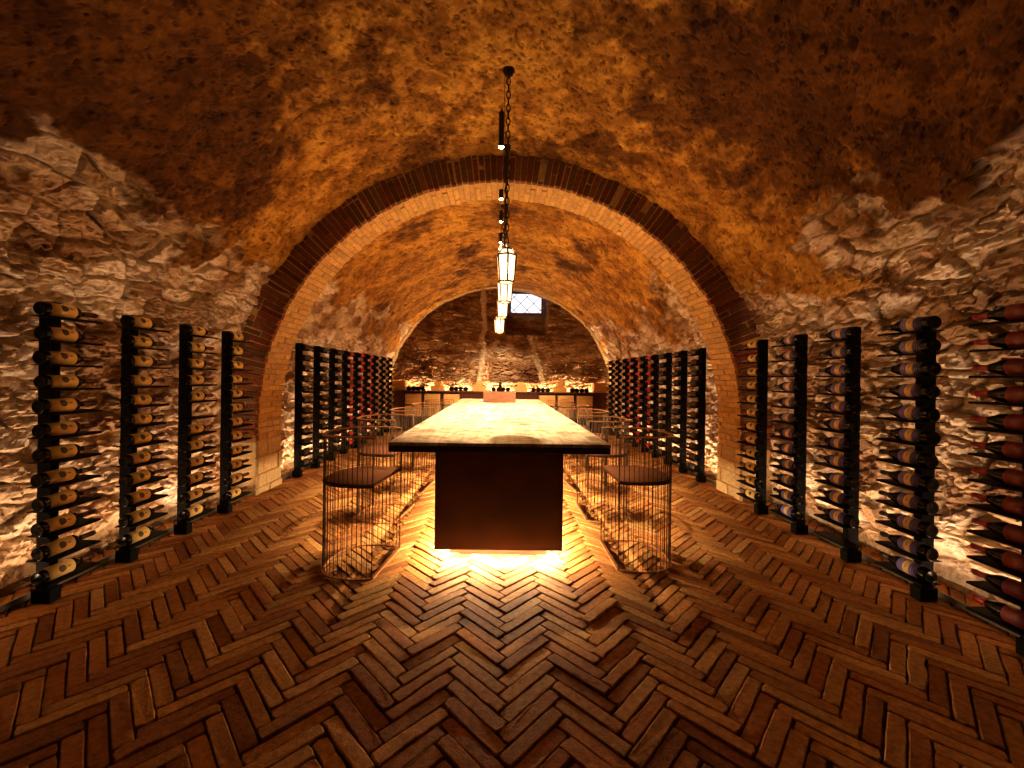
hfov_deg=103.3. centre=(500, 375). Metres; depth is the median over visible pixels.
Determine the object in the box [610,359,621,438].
rack
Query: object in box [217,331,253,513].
rack
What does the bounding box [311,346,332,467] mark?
rack
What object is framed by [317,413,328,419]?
wine bottle
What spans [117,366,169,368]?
tray
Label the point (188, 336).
tray
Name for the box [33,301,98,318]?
wine bottle
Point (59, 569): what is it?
wine bottle
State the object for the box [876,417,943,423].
tray
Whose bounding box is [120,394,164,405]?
wine bottle
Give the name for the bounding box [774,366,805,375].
wine bottle
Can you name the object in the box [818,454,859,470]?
wine bottle
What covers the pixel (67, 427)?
wine bottle
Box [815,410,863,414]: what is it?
tray
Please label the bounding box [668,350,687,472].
rack
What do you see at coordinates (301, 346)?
wine bottle
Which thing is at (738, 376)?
tray
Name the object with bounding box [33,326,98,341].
wine bottle
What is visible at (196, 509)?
wine bottle
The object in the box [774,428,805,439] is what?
wine bottle
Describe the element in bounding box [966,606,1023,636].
tray
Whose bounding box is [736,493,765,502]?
tray
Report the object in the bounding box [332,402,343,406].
wine bottle
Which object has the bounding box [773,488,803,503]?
wine bottle
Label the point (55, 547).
wine bottle
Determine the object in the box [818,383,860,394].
wine bottle
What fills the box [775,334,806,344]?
wine bottle
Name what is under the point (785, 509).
wine bottle
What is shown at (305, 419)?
wine bottle
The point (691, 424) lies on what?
wine bottle
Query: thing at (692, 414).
wine bottle
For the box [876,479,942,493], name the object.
tray
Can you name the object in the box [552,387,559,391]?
box
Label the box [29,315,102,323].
tray
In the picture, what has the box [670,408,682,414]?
wine bottle
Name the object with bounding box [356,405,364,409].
wine bottle
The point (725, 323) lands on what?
brick arch
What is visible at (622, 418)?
stool
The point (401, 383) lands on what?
box
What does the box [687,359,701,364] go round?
wine bottle
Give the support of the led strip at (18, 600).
on the floor
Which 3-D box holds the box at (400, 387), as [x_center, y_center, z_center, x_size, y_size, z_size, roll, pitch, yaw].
[-2.345,0.286,9.790,0.153,0.116,0.300,1,0,0]
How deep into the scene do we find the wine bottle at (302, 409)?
5.11 m
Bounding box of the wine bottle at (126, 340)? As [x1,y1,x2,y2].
[120,335,164,347]
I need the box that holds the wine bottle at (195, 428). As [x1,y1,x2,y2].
[179,424,212,434]
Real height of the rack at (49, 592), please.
1.719 m
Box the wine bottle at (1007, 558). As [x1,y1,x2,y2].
[969,543,1023,572]
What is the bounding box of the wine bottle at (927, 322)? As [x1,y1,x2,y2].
[882,315,941,331]
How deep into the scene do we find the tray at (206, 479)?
3.31 m
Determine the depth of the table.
2.84 m
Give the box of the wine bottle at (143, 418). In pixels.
[120,413,164,425]
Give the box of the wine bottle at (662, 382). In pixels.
[657,380,667,384]
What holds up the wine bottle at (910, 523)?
on the rack at (920, 590)
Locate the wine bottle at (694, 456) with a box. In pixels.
[686,452,700,460]
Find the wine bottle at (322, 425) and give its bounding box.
[316,423,328,428]
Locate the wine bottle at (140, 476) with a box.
[118,468,163,486]
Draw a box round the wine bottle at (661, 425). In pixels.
[656,423,667,428]
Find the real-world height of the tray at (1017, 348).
0.012 m
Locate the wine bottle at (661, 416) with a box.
[657,414,667,419]
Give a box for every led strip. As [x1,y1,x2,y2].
[0,496,243,612]
[280,430,382,479]
[615,433,715,484]
[754,502,1019,636]
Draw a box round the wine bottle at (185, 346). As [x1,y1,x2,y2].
[180,342,213,351]
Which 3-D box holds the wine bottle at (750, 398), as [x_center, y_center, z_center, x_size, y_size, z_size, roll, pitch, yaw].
[2.486,0.227,4.021,0.076,0.075,0.312,1,0,0]
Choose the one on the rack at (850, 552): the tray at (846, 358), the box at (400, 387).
the tray at (846, 358)
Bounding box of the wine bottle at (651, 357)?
[646,355,655,359]
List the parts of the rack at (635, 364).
post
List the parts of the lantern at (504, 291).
lamp shade, frame, chain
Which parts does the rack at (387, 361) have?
post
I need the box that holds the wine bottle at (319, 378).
[317,376,329,380]
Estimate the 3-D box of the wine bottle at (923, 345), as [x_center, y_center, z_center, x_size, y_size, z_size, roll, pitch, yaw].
[2.490,-0.175,2.480,0.082,0.081,0.314,1,0,-1]
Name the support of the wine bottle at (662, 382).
on the rack at (668, 360)
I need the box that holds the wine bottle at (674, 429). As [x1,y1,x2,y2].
[670,427,682,433]
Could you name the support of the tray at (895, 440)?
on the rack at (920, 590)
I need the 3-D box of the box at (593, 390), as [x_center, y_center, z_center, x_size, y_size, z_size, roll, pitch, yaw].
[2.297,0.344,9.790,0.153,0.116,0.300,1,0,0]
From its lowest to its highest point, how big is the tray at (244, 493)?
0.012 m
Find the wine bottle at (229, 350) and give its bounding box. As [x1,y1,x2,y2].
[224,346,249,354]
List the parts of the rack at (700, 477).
post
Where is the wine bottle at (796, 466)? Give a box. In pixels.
[773,458,804,471]
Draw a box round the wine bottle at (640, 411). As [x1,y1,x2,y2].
[635,409,643,413]
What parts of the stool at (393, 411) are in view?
rail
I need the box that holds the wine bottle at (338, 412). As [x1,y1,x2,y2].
[332,410,342,415]
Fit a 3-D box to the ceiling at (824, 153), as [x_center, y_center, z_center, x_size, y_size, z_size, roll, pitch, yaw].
[0.018,-1.512,2.145,5.532,1.820,4.890,1,0,0]
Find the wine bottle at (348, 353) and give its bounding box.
[346,351,354,355]
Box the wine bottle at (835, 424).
[817,419,859,432]
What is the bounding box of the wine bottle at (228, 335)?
[224,332,249,340]
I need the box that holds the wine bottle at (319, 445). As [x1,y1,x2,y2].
[316,442,327,448]
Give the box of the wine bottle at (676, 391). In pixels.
[671,389,683,394]
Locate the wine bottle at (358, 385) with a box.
[356,383,364,387]
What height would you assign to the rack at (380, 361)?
1.719 m
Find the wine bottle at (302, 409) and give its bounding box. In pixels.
[298,407,312,412]
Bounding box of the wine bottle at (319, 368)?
[317,366,329,370]
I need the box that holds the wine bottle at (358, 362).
[357,361,365,364]
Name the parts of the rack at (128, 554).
post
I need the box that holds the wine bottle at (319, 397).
[317,394,329,399]
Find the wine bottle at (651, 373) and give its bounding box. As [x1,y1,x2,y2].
[646,371,654,375]
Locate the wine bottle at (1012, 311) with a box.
[972,303,1023,320]
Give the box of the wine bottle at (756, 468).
[739,461,763,472]
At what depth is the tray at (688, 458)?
5.17 m
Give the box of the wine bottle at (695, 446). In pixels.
[686,442,701,449]
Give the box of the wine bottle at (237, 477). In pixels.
[222,472,249,485]
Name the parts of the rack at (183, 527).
post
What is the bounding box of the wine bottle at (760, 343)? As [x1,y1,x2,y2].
[740,340,764,348]
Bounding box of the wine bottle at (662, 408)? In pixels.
[657,406,667,410]
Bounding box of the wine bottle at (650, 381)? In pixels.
[645,379,654,383]
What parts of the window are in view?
pane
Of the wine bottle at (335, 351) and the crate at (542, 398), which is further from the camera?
the crate at (542, 398)
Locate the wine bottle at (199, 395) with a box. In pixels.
[180,391,213,401]
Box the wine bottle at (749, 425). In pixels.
[740,422,763,431]
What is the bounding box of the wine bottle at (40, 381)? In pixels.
[33,375,99,388]
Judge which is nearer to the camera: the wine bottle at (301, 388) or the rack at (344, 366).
the wine bottle at (301, 388)
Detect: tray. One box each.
[26,496,100,514]
[26,518,100,538]
[26,540,100,563]
[26,562,99,588]
[27,431,101,440]
[27,453,101,464]
[27,474,100,489]
[28,364,102,367]
[28,387,102,390]
[28,409,101,415]
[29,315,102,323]
[29,340,102,345]
[114,530,167,548]
[115,512,167,528]
[116,385,169,387]
[116,404,168,408]
[116,422,168,428]
[116,440,168,448]
[116,458,168,468]
[116,476,167,488]
[116,494,167,508]
[117,326,169,332]
[117,346,169,350]
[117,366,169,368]
[175,477,215,487]
[175,493,215,504]
[175,508,215,521]
[176,431,216,436]
[176,446,216,453]
[176,462,215,470]
[177,334,217,338]
[177,351,217,354]
[177,368,217,369]
[177,415,216,419]
[179,400,216,402]
[182,384,216,386]
[219,491,251,501]
[220,424,252,428]
[220,437,251,442]
[220,451,251,457]
[220,464,251,472]
[220,478,251,486]
[221,354,252,356]
[221,369,252,370]
[221,397,252,399]
[222,340,253,343]
[223,410,252,413]
[225,383,252,384]
[296,442,314,445]
[296,452,314,456]
[296,462,314,467]
[683,467,701,472]
[684,426,703,429]
[684,446,702,450]
[684,456,702,461]
[736,467,765,474]
[736,480,765,487]
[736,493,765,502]
[737,402,762,404]
[737,415,764,418]
[737,428,764,432]
[737,441,765,446]
[737,454,765,460]
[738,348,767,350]
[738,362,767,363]
[738,376,767,376]
[769,494,805,505]
[769,509,805,521]
[770,420,807,424]
[770,435,807,441]
[770,450,806,457]
[770,465,806,473]
[770,480,806,489]
[771,344,807,347]
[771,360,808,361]
[771,376,807,376]
[771,391,807,392]
[771,405,807,408]
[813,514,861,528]
[813,531,861,547]
[814,445,862,452]
[814,462,862,471]
[814,479,862,490]
[814,496,861,509]
[815,357,863,359]
[815,376,863,377]
[815,393,863,396]
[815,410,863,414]
[815,428,862,433]
[816,338,864,342]
[875,499,941,516]
[875,520,941,539]
[875,541,941,562]
[875,561,940,585]
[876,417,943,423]
[876,438,942,446]
[876,458,942,469]
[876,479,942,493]
[877,329,944,335]
[877,353,943,356]
[877,376,943,377]
[877,396,943,400]
[966,555,1023,579]
[966,581,1023,608]
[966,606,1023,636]
[967,453,1023,463]
[967,478,1023,492]
[967,504,1023,521]
[967,529,1023,550]
[968,376,1023,377]
[968,401,1023,406]
[968,427,1023,435]
[969,319,1023,326]
[969,347,1023,351]
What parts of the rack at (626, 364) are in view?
post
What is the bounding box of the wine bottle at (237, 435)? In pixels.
[223,431,248,441]
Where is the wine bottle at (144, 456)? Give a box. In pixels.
[118,451,163,466]
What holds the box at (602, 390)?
on the cabinet
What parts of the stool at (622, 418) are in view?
rail, seat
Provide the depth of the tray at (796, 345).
3.47 m
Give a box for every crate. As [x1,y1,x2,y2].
[405,393,421,403]
[405,405,421,415]
[424,393,441,403]
[424,406,434,415]
[444,394,459,404]
[539,395,554,405]
[557,395,573,405]
[558,407,571,417]
[576,395,592,405]
[576,407,592,417]
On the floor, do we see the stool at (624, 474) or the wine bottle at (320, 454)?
the stool at (624, 474)
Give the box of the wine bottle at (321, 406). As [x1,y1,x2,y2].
[317,404,329,409]
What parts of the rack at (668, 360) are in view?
post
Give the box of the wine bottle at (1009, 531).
[971,518,1023,544]
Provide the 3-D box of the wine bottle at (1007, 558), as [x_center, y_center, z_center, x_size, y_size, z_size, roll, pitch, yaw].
[2.477,0.891,1.969,0.082,0.081,0.314,1,0,-1]
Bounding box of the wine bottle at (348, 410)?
[345,408,354,412]
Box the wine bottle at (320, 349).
[317,347,330,351]
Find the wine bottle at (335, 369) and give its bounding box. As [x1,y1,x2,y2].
[333,367,343,371]
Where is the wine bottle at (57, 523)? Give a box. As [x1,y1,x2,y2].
[30,509,96,536]
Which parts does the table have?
edge frame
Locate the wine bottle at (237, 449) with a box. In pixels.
[223,445,249,456]
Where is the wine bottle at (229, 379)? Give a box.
[223,375,248,383]
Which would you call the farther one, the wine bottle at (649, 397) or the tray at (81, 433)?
the wine bottle at (649, 397)
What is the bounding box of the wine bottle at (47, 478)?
[30,466,95,487]
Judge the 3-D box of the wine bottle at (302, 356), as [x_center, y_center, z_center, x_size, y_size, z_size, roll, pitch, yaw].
[-2.483,-0.235,5.220,0.076,0.075,0.312,1,0,1]
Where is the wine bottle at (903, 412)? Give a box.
[880,406,940,421]
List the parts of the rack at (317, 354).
post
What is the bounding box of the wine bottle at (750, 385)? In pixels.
[741,382,764,389]
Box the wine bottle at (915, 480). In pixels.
[880,470,938,491]
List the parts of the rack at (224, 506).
post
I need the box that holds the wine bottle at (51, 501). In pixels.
[31,487,96,511]
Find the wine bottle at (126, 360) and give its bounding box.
[120,355,166,366]
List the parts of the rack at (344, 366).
post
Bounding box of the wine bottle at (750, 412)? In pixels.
[740,409,764,417]
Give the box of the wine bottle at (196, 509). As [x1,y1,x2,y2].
[178,502,212,519]
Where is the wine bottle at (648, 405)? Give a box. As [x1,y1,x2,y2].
[645,403,654,408]
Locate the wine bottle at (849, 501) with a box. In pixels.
[817,489,858,507]
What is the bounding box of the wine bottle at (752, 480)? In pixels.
[739,474,762,486]
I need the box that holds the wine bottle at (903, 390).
[880,384,939,398]
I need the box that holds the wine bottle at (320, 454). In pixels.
[316,451,327,457]
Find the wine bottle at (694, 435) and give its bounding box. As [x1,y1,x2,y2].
[687,432,701,439]
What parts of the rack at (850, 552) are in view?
post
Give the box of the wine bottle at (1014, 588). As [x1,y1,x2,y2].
[971,568,1023,601]
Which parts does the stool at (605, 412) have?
rail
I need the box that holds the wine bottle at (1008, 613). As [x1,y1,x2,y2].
[969,594,1023,629]
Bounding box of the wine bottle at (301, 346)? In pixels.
[299,344,313,349]
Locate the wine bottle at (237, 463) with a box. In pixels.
[223,459,248,470]
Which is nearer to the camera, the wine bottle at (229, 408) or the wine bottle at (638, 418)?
the wine bottle at (229, 408)
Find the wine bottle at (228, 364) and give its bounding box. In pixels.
[224,361,250,368]
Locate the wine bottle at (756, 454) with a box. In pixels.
[740,448,763,458]
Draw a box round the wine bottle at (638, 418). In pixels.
[635,416,643,420]
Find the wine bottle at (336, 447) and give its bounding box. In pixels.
[332,445,342,450]
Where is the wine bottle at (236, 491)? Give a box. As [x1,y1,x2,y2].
[222,486,247,499]
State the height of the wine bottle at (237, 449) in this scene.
0.075 m
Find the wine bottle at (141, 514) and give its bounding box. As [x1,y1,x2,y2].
[118,504,163,526]
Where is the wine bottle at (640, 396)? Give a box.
[635,394,643,398]
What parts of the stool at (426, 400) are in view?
rail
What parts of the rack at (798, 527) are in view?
post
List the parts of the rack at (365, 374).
post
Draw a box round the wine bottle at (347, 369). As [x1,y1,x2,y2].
[345,368,354,371]
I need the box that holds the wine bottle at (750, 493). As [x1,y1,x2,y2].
[739,487,763,500]
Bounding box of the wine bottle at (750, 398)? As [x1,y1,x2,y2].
[740,395,764,403]
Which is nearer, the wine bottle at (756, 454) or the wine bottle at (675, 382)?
the wine bottle at (756, 454)
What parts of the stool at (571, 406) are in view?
rail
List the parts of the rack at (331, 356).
post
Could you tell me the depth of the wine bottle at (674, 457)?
5.60 m
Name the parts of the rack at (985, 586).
post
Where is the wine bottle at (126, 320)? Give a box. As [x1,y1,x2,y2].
[120,315,165,328]
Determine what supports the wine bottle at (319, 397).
on the rack at (317, 354)
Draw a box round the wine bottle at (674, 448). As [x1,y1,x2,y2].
[672,446,682,452]
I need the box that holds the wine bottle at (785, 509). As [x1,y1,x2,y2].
[772,502,803,519]
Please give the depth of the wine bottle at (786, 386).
3.40 m
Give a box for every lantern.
[494,233,504,333]
[496,66,516,284]
[496,204,507,317]
[497,144,512,303]
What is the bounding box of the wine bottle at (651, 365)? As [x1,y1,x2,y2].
[646,363,655,367]
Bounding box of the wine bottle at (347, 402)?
[345,400,354,404]
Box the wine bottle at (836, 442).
[818,437,859,451]
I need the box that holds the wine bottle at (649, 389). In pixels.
[646,387,654,391]
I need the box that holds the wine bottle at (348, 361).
[346,359,354,363]
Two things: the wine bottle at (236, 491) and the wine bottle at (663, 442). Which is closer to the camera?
the wine bottle at (236, 491)
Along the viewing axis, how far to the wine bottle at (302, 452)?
5.11 m
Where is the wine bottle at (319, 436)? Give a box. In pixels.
[316,432,328,438]
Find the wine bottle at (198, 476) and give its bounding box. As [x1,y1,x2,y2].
[178,471,212,485]
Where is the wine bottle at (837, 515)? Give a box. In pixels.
[817,506,859,527]
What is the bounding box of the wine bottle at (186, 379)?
[180,375,213,384]
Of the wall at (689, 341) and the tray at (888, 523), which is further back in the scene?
the wall at (689, 341)
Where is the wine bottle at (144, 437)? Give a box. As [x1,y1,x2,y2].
[120,432,165,445]
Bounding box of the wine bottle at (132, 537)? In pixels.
[118,523,163,546]
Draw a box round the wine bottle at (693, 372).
[687,370,702,375]
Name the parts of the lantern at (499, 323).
lamp shade, frame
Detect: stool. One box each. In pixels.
[321,426,401,580]
[357,414,413,523]
[390,407,433,493]
[411,402,446,473]
[424,399,453,459]
[546,400,574,459]
[558,404,588,473]
[565,408,608,492]
[576,415,628,521]
[600,427,673,572]
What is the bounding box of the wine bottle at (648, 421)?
[645,419,654,424]
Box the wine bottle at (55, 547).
[31,530,95,560]
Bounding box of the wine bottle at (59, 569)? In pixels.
[30,552,96,585]
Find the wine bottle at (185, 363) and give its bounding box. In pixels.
[180,359,213,367]
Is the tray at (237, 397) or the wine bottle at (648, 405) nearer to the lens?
the tray at (237, 397)
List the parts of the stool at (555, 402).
rail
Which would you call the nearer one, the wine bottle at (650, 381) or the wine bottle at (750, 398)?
the wine bottle at (750, 398)
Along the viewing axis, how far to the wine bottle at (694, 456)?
5.11 m
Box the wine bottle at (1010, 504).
[970,492,1023,516]
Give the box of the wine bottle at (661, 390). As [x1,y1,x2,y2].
[657,388,667,393]
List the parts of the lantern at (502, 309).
frame, lamp shade, chain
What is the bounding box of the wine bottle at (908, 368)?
[881,362,941,375]
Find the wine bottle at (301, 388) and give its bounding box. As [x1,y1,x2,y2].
[298,386,312,391]
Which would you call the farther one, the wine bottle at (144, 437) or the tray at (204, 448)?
the tray at (204, 448)
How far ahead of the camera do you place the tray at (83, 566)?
2.32 m
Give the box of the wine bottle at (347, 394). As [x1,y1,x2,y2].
[345,392,354,396]
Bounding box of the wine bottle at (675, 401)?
[670,399,682,404]
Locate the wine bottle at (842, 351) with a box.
[819,345,861,357]
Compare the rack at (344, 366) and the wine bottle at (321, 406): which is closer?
the wine bottle at (321, 406)
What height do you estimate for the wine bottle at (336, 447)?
0.075 m
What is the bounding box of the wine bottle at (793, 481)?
[772,473,803,487]
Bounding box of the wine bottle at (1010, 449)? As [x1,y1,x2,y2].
[970,441,1023,459]
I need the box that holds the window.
[510,292,542,316]
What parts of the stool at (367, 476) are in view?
seat, rail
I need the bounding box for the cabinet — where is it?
[392,390,607,432]
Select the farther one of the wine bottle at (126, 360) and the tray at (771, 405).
the tray at (771, 405)
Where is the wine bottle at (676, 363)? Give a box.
[671,361,683,365]
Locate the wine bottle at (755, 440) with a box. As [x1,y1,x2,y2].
[740,435,763,445]
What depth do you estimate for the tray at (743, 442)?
3.99 m
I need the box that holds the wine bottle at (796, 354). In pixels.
[775,350,805,359]
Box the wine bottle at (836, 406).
[818,401,860,413]
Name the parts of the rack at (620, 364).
post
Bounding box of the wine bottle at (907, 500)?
[878,490,938,514]
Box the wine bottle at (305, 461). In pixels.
[297,458,312,466]
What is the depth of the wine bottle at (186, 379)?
3.25 m
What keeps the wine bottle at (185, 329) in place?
on the rack at (183, 527)
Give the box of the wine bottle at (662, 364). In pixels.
[657,362,668,366]
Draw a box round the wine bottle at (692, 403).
[686,401,701,407]
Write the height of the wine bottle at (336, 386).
0.075 m
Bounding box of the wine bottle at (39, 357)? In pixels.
[32,350,97,364]
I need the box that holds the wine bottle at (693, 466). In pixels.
[686,462,700,471]
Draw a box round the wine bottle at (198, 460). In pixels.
[179,455,213,468]
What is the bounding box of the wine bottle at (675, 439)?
[672,436,682,443]
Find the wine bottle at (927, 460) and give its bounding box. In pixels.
[879,449,938,467]
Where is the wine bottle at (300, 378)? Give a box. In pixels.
[298,376,312,381]
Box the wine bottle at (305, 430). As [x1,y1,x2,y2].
[298,427,312,434]
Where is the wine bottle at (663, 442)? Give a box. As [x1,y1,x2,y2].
[657,440,666,446]
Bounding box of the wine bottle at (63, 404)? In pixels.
[31,398,97,412]
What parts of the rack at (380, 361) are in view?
post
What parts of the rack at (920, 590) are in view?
post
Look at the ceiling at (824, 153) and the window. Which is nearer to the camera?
the ceiling at (824, 153)
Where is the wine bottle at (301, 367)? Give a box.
[299,365,313,370]
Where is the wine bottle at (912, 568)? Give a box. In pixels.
[879,551,937,583]
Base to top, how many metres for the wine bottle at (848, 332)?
0.081 m
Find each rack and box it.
[26,301,102,603]
[114,315,169,562]
[174,324,217,534]
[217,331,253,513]
[292,343,316,476]
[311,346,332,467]
[327,348,345,460]
[340,350,356,453]
[351,352,366,448]
[362,354,375,443]
[371,355,383,439]
[377,356,389,435]
[384,357,395,432]
[604,360,614,434]
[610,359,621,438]
[617,358,629,442]
[625,357,637,446]
[633,356,647,451]
[643,354,658,457]
[654,353,671,464]
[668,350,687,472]
[683,348,705,481]
[736,339,768,513]
[769,334,808,534]
[813,327,864,562]
[875,316,944,601]
[966,319,1023,656]
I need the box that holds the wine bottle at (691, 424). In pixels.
[686,422,701,428]
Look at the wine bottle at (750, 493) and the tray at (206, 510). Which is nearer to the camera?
the tray at (206, 510)
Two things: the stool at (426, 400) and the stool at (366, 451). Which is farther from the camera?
the stool at (426, 400)
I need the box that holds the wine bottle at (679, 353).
[671,351,683,356]
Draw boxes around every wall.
[0,256,248,596]
[280,325,396,474]
[389,289,610,430]
[604,330,718,479]
[753,264,1023,608]
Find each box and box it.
[392,380,400,385]
[399,381,407,385]
[399,385,407,389]
[431,386,436,390]
[434,381,442,385]
[437,386,444,390]
[472,386,478,390]
[476,381,482,386]
[479,386,485,390]
[483,391,515,401]
[514,387,520,391]
[517,382,523,386]
[521,387,526,391]
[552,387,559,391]
[556,382,563,387]
[560,387,566,392]
[591,383,599,387]
[591,388,599,392]
[600,383,606,387]
[600,388,606,392]
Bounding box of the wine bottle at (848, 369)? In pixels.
[818,364,860,375]
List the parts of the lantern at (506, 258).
lamp shade, frame, chain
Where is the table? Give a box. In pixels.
[388,399,610,554]
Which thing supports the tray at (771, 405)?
on the rack at (798, 527)
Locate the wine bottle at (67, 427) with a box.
[32,421,98,437]
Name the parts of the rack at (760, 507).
post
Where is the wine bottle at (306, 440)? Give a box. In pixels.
[298,437,312,444]
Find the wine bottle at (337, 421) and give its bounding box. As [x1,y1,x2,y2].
[332,419,342,424]
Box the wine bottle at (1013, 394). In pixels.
[972,386,1023,403]
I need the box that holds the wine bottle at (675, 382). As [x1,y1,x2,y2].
[671,380,683,385]
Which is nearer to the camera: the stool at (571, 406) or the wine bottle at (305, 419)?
the wine bottle at (305, 419)
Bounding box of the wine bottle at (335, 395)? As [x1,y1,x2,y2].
[332,393,342,397]
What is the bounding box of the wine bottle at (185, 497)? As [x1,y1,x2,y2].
[178,486,211,502]
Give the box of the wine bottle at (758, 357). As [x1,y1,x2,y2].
[742,354,764,361]
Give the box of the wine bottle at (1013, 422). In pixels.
[972,414,1023,431]
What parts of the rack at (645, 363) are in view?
post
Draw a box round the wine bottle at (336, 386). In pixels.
[332,384,343,388]
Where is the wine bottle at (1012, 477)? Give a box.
[971,467,1023,487]
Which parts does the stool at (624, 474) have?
seat, rail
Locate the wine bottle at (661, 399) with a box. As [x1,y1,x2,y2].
[656,397,667,401]
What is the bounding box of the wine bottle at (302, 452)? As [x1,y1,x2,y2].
[298,448,312,455]
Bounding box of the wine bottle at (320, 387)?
[317,385,329,390]
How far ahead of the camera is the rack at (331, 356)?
6.21 m
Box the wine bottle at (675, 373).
[671,370,683,375]
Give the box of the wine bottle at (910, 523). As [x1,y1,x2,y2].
[879,511,938,537]
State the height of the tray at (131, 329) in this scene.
0.012 m
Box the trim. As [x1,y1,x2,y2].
[389,287,615,390]
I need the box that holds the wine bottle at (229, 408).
[223,403,249,412]
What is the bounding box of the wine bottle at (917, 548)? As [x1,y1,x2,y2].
[879,531,938,560]
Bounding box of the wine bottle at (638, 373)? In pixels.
[635,372,643,375]
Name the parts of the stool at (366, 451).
seat, rail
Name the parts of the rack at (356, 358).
post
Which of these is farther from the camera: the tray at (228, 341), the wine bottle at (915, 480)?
the tray at (228, 341)
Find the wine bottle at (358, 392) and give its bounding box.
[356,391,364,394]
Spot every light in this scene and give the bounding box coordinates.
[498,108,504,148]
[499,189,503,199]
[499,210,502,222]
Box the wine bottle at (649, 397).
[645,395,654,399]
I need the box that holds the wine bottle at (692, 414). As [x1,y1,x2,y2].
[687,411,701,417]
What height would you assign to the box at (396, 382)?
0.116 m
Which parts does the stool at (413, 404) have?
rail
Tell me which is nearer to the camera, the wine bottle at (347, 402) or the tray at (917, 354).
the tray at (917, 354)
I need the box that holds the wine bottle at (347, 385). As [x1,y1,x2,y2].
[345,384,354,387]
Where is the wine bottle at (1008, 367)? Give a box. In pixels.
[972,359,1023,375]
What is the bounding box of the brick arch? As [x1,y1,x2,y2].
[231,154,774,502]
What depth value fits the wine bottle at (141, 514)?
2.76 m
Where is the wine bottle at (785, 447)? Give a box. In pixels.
[773,443,804,455]
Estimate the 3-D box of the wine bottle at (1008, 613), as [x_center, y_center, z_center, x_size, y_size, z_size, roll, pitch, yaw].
[2.477,1.157,1.973,0.082,0.081,0.314,1,0,1]
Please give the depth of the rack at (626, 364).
8.26 m
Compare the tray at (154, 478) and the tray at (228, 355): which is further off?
the tray at (228, 355)
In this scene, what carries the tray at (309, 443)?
on the rack at (297, 472)
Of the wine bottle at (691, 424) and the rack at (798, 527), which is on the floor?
the rack at (798, 527)
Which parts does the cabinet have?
door, door, door, door, door, door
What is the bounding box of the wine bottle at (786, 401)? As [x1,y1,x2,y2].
[774,397,805,407]
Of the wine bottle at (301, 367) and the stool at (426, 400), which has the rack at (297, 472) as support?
the wine bottle at (301, 367)
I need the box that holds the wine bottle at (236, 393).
[223,389,248,397]
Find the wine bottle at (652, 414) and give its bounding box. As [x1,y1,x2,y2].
[645,411,654,416]
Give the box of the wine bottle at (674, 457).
[672,455,682,462]
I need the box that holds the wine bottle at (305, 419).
[298,417,312,423]
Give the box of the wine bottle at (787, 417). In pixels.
[773,413,804,423]
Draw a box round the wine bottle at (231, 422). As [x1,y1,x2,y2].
[223,417,249,426]
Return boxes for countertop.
[392,390,607,394]
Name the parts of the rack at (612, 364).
post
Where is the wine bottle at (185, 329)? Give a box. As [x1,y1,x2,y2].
[181,325,214,335]
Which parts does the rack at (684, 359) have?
post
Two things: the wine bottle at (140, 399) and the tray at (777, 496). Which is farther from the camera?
the tray at (777, 496)
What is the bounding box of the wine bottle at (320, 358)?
[317,356,329,361]
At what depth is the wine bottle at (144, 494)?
2.76 m
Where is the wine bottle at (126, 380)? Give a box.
[120,375,165,385]
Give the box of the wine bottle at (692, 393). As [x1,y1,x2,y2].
[687,391,701,396]
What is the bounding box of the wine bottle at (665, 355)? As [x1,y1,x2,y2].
[657,353,668,357]
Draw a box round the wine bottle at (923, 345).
[881,339,940,353]
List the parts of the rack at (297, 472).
post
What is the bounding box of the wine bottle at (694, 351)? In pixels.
[687,349,702,354]
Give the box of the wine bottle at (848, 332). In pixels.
[819,326,861,339]
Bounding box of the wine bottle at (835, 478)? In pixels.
[817,472,859,489]
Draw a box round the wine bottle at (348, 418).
[345,416,354,420]
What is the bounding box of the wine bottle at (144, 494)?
[118,486,164,506]
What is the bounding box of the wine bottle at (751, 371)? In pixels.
[741,368,764,375]
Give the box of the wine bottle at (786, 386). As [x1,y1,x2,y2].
[774,382,805,391]
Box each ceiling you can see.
[0,0,1023,321]
[303,199,699,351]
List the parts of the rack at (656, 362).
post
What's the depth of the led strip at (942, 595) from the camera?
2.46 m
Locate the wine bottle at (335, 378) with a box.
[332,376,342,380]
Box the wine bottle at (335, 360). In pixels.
[332,358,343,362]
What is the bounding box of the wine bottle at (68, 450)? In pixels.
[32,444,97,462]
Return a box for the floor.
[0,428,1023,767]
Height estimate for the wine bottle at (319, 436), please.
0.075 m
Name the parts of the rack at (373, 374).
post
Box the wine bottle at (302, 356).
[299,354,314,360]
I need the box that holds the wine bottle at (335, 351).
[333,349,343,353]
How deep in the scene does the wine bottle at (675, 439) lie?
5.59 m
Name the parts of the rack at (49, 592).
post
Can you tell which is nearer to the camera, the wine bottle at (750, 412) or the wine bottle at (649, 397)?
the wine bottle at (750, 412)
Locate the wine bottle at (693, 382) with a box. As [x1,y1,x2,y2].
[687,380,701,385]
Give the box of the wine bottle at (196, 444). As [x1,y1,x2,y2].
[179,440,212,451]
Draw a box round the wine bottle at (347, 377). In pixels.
[345,376,354,379]
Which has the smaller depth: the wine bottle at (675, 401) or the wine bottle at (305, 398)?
the wine bottle at (305, 398)
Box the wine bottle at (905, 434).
[881,428,940,444]
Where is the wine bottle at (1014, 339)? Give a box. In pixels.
[974,331,1023,347]
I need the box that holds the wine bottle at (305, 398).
[298,396,312,402]
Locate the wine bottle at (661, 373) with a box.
[657,371,667,375]
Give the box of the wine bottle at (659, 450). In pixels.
[658,449,666,455]
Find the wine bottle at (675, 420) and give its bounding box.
[670,418,682,423]

